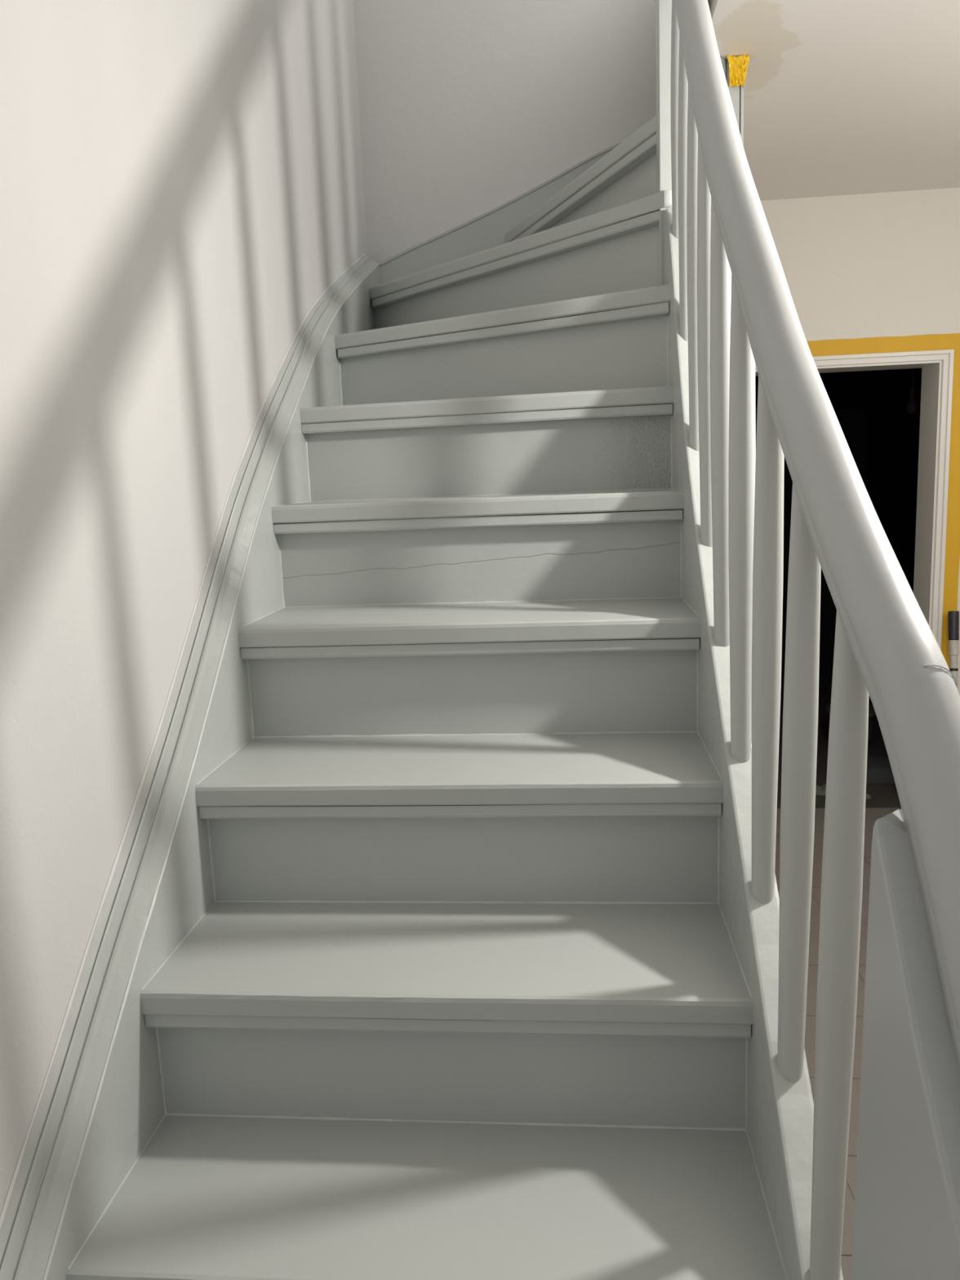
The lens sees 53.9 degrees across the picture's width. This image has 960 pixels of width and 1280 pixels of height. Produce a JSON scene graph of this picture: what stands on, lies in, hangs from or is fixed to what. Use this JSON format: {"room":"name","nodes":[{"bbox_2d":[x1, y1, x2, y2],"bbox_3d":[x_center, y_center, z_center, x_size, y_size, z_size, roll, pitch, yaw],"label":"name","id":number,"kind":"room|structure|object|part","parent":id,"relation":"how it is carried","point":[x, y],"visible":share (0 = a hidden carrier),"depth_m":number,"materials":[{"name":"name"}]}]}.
{"room":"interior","nodes":[
{"label":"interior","id":0,"kind":"room"},
{"bbox_2d":[0,0,367,1216],"bbox_3d":[-0.625,-0.820,0.701,0.120,4.700,4.860,-1,10,6],"label":"wall","id":1,"kind":"structure","parent":0,"point":[181,181],"depth_m":1.28,"materials":[{"name":"white paint"}]},
{"bbox_2d":[353,0,656,262],"bbox_3d":[0.194,-1.240,2.967,1.090,4.700,0.120,-1,10,6],"label":"wall","id":2,"kind":"structure","parent":0,"point":[466,107],"depth_m":2.85,"materials":[{"name":"white paint"}]},
{"bbox_2d":[720,56,726,79],"bbox_3d":[0.583,-0.209,2.533,0.059,2.785,0.878,1,10,20],"label":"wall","id":3,"kind":"structure","parent":0,"point":[723,60],"depth_m":2.69,"materials":[{"name":"grey paint"}]},
{"bbox_2d":[707,0,959,200],"bbox_3d":[1.048,-1.492,1.085,3.165,0.190,6.150,-1,10,6],"label":"ceiling","id":4,"kind":"structure","parent":0,"point":[842,97],"depth_m":2.96,"materials":[{"name":"white paint"}]},
{"bbox_2d":[774,663,901,1279],"bbox_3d":[1.614,1.084,3.292,3.745,0.101,9.700,-1,10,6],"label":"floor","id":5,"kind":"structure","parent":0,"point":[872,815],"depth_m":3.68,"materials":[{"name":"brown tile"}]},
{"bbox_2d":[0,0,959,1279],"bbox_3d":[0.058,-0.335,1.476,1.065,4.170,3.139,-1,10,6],"label":"staircase","id":6,"kind":"structure","parent":5,"relation":"on","point":[442,929],"depth_m":1.27,"materials":[{"name":"grey paint"}]},
{"bbox_3d":[-0.051,0.486,1.206,0.772,0.021,0.030,-1,10,6],"label":"nosing moulding","id":7,"kind":"part","parent":6,"relation":"part of","materials":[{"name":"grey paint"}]},
{"bbox_3d":[-0.038,0.250,1.398,0.772,0.021,0.029,-1,10,6],"label":"nosing moulding","id":8,"kind":"part","parent":6,"relation":"part of","materials":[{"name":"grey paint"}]},
{"bbox_3d":[-0.025,0.013,1.591,0.772,0.020,0.029,-1,10,6],"label":"nosing moulding","id":9,"kind":"part","parent":6,"relation":"part of","materials":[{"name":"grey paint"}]},
{"bbox_3d":[-0.012,-0.223,1.783,0.772,0.021,0.029,-1,10,7],"label":"nosing moulding","id":10,"kind":"part","parent":6,"relation":"part of","materials":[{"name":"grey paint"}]},
{"bbox_3d":[-0.001,-0.455,1.948,0.782,0.020,0.029,0,10,13],"label":"nosing moulding","id":11,"kind":"part","parent":6,"relation":"part of","materials":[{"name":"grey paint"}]},
{"bbox_3d":[0.012,-0.688,2.120,0.882,0.021,0.029,4,12,33],"label":"nosing moulding","id":12,"kind":"part","parent":6,"relation":"part of","materials":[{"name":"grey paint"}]},
{"bbox_3d":[0.028,-0.935,2.374,0.029,0.021,1.114,-10,12,-38],"label":"nosing moulding","id":13,"kind":"part","parent":6,"relation":"part of","materials":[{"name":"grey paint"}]},
{"bbox_3d":[0.243,-1.125,2.425,0.029,0.021,0.981,-5,10,-17],"label":"nosing moulding","id":14,"kind":"part","parent":6,"relation":"part of","materials":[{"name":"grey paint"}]},
{"bbox_3d":[0.381,-1.514,1.855,0.070,2.000,0.064,-1,10,6],"label":"newel post","id":15,"kind":"part","parent":6,"relation":"part of","materials":[{"name":"grey paint"}]},
{"bbox_3d":[0.339,-0.653,1.249,0.068,1.249,1.435,-1,10,5],"label":"handrail","id":16,"kind":"part","parent":6,"relation":"part of","materials":[{"name":"grey paint"}]},
{"bbox_3d":[0.312,0.849,0.538,0.064,1.395,0.540,-1,10,6],"label":"panel","id":17,"kind":"part","parent":6,"relation":"part of","materials":[{"name":"grey paint"}]},
{"bbox_2d":[815,783,826,795],"bbox_3d":[1.743,0.749,4.781,0.142,0.043,0.122,-1,10,6],"label":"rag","id":18,"kind":"object","parent":5,"relation":"on","point":[820,790],"visible":0.34,"depth_m":4.76,"materials":[{"name":"grey fabric"}]},
{"bbox_2d":[826,703,875,746],"bbox_3d":[2.184,0.507,5.554,0.282,0.229,0.282,-1,10,6],"label":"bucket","id":19,"kind":"object","parent":5,"relation":"on","point":[872,713],"visible":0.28,"depth_m":5.47,"materials":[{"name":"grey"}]},
{"bbox_3d":[2.181,0.411,5.538,0.282,0.035,0.282,-1,10,6],"label":"lid","id":20,"kind":"part","parent":19,"relation":"part of","materials":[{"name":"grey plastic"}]},
{"bbox_2d":[866,793,871,799],"bbox_3d":[1.885,0.759,4.688,0.112,0.043,0.083,-1,10,6],"label":"rag","id":21,"kind":"object","parent":5,"relation":"on","point":[868,797],"visible":0.15,"depth_m":4.67,"materials":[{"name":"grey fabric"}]},
{"bbox_2d":[866,756,895,783],"bbox_3d":[2.060,0.685,4.955,0.200,0.089,0.190,-1,10,6],"label":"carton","id":22,"kind":"object","parent":5,"relation":"on","point":[879,771],"visible":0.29,"depth_m":4.87,"materials":[{"name":"grey cardboard"}]},
{"bbox_2d":[947,610,959,688],"bbox_3d":[2.148,0.358,4.280,0.047,0.963,0.263,1,10,17],"label":"pole","id":23,"kind":"object","parent":5,"relation":"on","point":[953,615],"visible":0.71,"depth_m":4.28,"materials":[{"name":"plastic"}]},
{"bbox_2d":[755,368,921,665],"bbox_3d":[2.317,-1.167,7.726,3.100,2.786,0.100,-1,10,6],"label":"wall","id":24,"kind":"structure","parent":0,"point":[882,437],"depth_m":7.54,"materials":[{"name":"black paint"}]},
{"bbox_2d":[760,187,959,695],"bbox_3d":[2.056,-0.586,4.391,2.200,2.786,0.210,-1,10,6],"label":"wall","id":25,"kind":"structure","parent":0,"point":[877,264],"depth_m":4.13,"materials":[{"name":"beige paint"}]},
{"bbox_2d":[755,349,954,649],"bbox_3d":[1.664,-0.245,4.480,0.947,2.114,0.235,-1,10,6],"label":"door frame","id":26,"kind":"structure","parent":25,"relation":"in","point":[936,366],"depth_m":4.29,"materials":[{"name":"white paint"}]},
{"bbox_3d":[1.614,-1.247,4.201,0.947,0.042,0.023,-1,10,6],"label":"casing","id":27,"kind":"part","parent":26,"relation":"part of","materials":[{"name":"white paint"}]},
{"bbox_3d":[2.105,-0.237,4.332,0.042,2.114,0.023,-1,10,6],"label":"casing","id":28,"kind":"part","parent":26,"relation":"part of","materials":[{"name":"white paint"}]},
{"bbox_2d":[806,333,959,356],"bbox_3d":[1.627,-1.304,4.198,1.057,0.071,0.001,-1,10,6],"label":"tape","id":29,"kind":"object","parent":25,"relation":"attached to","point":[931,341],"visible":0.64,"depth_m":4.18,"materials":[{"name":"yellow paper"}]},
{"bbox_2d":[941,343,959,668],"bbox_3d":[2.159,-0.319,4.320,0.072,2.084,0.001,-1,10,6],"label":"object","id":30,"kind":"structure","parent":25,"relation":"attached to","point":[952,546],"depth_m":4.28,"materials":[{"name":"yellow paper"}]},
{"bbox_3d":[2.112,-2.311,5.897,3.100,0.100,3.335,-1,10,6],"label":"ceiling","id":31,"kind":"structure","parent":0,"visible":0},
{"bbox_2d":[906,368,918,413],"bbox_3d":[2.368,-1.689,5.133,0.060,0.888,0.060,-1,10,6],"label":"hanging bulb","id":32,"kind":"object","parent":31,"relation":"hanging from","point":[912,405],"visible":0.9,"depth_m":5.18,"materials":[{"name":"grey"}]},
{"bbox_3d":[2.383,-1.297,5.200,0.060,0.092,0.060,-1,10,6],"label":"bulb glass","id":33,"kind":"part","parent":32,"relation":"part of","materials":[{"name":"grey"}]},
{"bbox_2d":[909,387,916,396],"bbox_3d":[2.381,-1.364,5.188,0.036,0.047,0.036,-1,10,6],"label":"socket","id":34,"kind":"object","parent":32,"relation":"attached to","point":[912,390],"depth_m":5.17,"materials":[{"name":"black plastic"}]},
{"bbox_3d":[2.365,-1.757,5.121,0.008,0.751,0.008,-1,10,6],"label":"cord","id":35,"kind":"part","parent":32,"relation":"part of","materials":[{"name":"black plastic"}]},
{"bbox_3d":[0.860,-0.421,3.706,0.055,2.786,1.410,-1,10,6],"label":"wall partition","id":36,"kind":"structure","parent":0,"visible":0},
{"bbox_2d":[726,59,743,146],"bbox_3d":[0.786,-0.291,2.962,0.045,2.786,0.107,-1,10,6],"label":"trim","id":37,"kind":"structure","parent":36,"relation":"attached to","point":[736,94],"depth_m":2.70,"materials":[{"name":"grey paint"}]},
{"bbox_2d":[726,54,750,87],"bbox_3d":[0.732,-1.613,2.675,0.069,0.081,0.020,-2,10,0],"label":"tape","id":38,"kind":"object","parent":36,"relation":"attached to","point":[738,66],"visible":1,"depth_m":2.67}
]}

